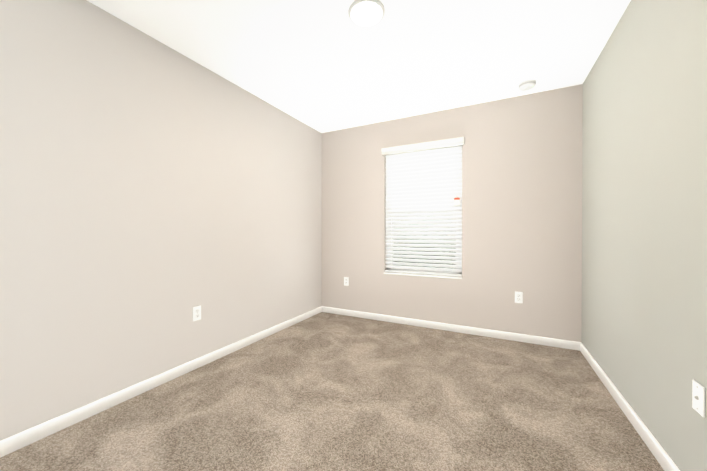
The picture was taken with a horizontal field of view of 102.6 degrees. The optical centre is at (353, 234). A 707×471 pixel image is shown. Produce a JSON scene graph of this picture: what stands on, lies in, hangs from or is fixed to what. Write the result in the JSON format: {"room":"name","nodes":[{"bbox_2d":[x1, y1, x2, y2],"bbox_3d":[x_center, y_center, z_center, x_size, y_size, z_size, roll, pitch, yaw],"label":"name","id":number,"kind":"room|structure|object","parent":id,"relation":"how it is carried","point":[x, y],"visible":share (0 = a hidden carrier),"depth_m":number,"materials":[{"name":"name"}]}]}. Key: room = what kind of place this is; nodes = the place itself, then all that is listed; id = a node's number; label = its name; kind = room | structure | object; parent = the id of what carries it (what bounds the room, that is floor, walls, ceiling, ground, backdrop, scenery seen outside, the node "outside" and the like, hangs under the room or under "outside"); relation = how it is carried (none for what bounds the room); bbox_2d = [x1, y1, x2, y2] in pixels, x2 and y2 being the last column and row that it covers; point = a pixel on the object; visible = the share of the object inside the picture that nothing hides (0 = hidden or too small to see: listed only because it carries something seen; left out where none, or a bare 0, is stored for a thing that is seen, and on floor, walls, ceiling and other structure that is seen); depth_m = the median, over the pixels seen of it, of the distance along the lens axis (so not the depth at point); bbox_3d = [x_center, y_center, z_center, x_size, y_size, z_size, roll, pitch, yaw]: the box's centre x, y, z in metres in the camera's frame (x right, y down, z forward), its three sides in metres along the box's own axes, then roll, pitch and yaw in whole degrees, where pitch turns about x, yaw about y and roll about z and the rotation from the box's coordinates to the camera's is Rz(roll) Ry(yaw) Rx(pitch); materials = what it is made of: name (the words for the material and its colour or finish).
{"room":"empty bedroom","nodes":[
{"label":"empty bedroom","id":0,"kind":"room"},
{"bbox_2d":[0,0,321,440],"bbox_3d":[-1.301,-0.150,2.326,0.140,2.440,3.830,0,0,27],"label":"wall","id":1,"kind":"structure","parent":0,"point":[153,192],"depth_m":1.84,"materials":[{"name":"paint"}]},
{"bbox_2d":[0,306,321,457],"bbox_3d":[-1.233,1.032,2.299,0.013,0.076,3.550,0,0,27],"label":"baseboard","id":2,"kind":"structure","parent":1,"relation":"attached to","point":[13,443],"depth_m":1.82,"materials":[{"name":"white paint"}]},
{"bbox_2d":[193,305,200,321],"bbox_3d":[-1.251,0.633,2.266,0.008,0.114,0.070,0,0,27],"label":"outlet","id":3,"kind":"object","parent":1,"relation":"attached to","point":[196,313],"visible":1,"depth_m":2.26,"materials":[{"name":"white plastic"}]},
{"bbox_2d":[0,312,663,470],"bbox_3d":[0.027,1.134,1.661,3.117,0.120,3.830,0,0,27],"label":"floor","id":4,"kind":"structure","parent":0,"point":[323,391],"depth_m":1.69,"materials":[{"name":"carpet"}]},
{"bbox_2d":[87,0,630,132],"bbox_3d":[0.027,-1.426,1.646,3.117,0.120,3.830,0,0,27],"label":"ceiling","id":5,"kind":"structure","parent":0,"point":[322,66],"depth_m":2.08,"materials":[{"name":"paint"}]},
{"bbox_2d":[348,0,384,26],"bbox_3d":[0.080,-1.356,1.742,0.224,0.022,0.224,0,0,27],"label":"ceiling light","id":6,"kind":"object","parent":5,"relation":"in","point":[365,13],"visible":0.98,"depth_m":1.72,"materials":[{"name":"white glass"}]},
{"bbox_2d":[518,79,535,90],"bbox_3d":[1.582,-1.350,2.582,0.144,0.042,0.144,0,0,27],"label":"smoke detector","id":7,"kind":"object","parent":5,"relation":"attached to","point":[526,85],"visible":1,"depth_m":2.55,"materials":[{"name":"white plastic"}]},
{"bbox_2d":[322,84,582,341],"bbox_3d":[0.861,-0.155,3.300,3.117,2.440,0.140,0,0,27],"label":"wall","id":8,"kind":"structure","parent":0,"point":[522,193],"depth_m":2.95,"materials":[{"name":"paint"}]},
{"bbox_2d":[344,277,348,285],"bbox_3d":[-0.095,0.617,3.705,0.070,0.114,0.008,0,0,27],"label":"electrical outlet","id":9,"kind":"object","parent":8,"relation":"attached to","point":[346,281],"visible":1,"depth_m":3.70,"materials":[{"name":"white plastic"}]},
{"bbox_2d":[384,272,461,278],"bbox_3d":[0.794,0.473,3.302,0.898,0.018,0.122,0,0,27],"label":"window sill","id":10,"kind":"structure","parent":8,"relation":"attached to","point":[423,275],"depth_m":3.23,"materials":[{"name":"white stone"}]},
{"bbox_2d":[387,146,461,273],"bbox_3d":[0.825,-0.273,3.357,0.890,1.475,0.059,0,0,27],"label":"window unit","id":11,"kind":"structure","parent":8,"relation":"in","point":[425,247],"depth_m":3.35,"materials":[{"name":"white plastic"}]},
{"bbox_2d":[381,137,463,276],"bbox_3d":[0.777,-0.286,3.264,0.934,1.498,0.114,0,0,27],"label":"window blind","id":12,"kind":"object","parent":11,"relation":"attached to","point":[422,168],"visible":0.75,"depth_m":3.27,"materials":[{"name":"white plastic"}]},
{"bbox_2d":[322,306,580,350],"bbox_3d":[0.826,1.027,3.238,2.837,0.076,0.013,0,0,27],"label":"baseboard","id":13,"kind":"structure","parent":8,"relation":"attached to","point":[559,343],"depth_m":3.05,"materials":[{"name":"white paint"}]},
{"bbox_2d":[515,291,522,302],"bbox_3d":[1.647,0.630,2.823,0.070,0.114,0.008,0,0,27],"label":"electrical outlet","id":14,"kind":"object","parent":8,"relation":"attached to","point":[518,297],"visible":1,"depth_m":2.82,"materials":[{"name":"white plastic"}]},
{"bbox_2d":[581,0,706,470],"bbox_3d":[1.355,-0.142,0.981,0.140,2.440,3.830,0,0,27],"label":"wall","id":15,"kind":"structure","parent":0,"point":[644,235],"depth_m":1.42,"materials":[{"name":"paint"}]},
{"bbox_2d":[580,342,679,470],"bbox_3d":[1.286,1.040,1.022,0.013,0.076,3.550,0,0,27],"label":"baseboard","id":16,"kind":"structure","parent":15,"relation":"attached to","point":[661,455],"depth_m":1.57,"materials":[{"name":"white paint"}]},
{"bbox_2d":[692,379,704,417],"bbox_3d":[1.322,0.629,1.089,0.012,0.114,0.070,0,0,27],"label":"outlet plate","id":17,"kind":"object","parent":15,"relation":"attached to","point":[698,397],"visible":1,"depth_m":1.08,"materials":[{"name":"white plastic"}]},
{"label":"outside","id":18,"kind":"structure","parent":0,"visible":0},
{"bbox_2d":[392,184,458,267],"bbox_3d":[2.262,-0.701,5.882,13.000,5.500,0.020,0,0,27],"label":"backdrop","id":19,"kind":"structure","parent":18,"point":[417,239],"depth_m":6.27,"materials":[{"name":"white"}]}
]}

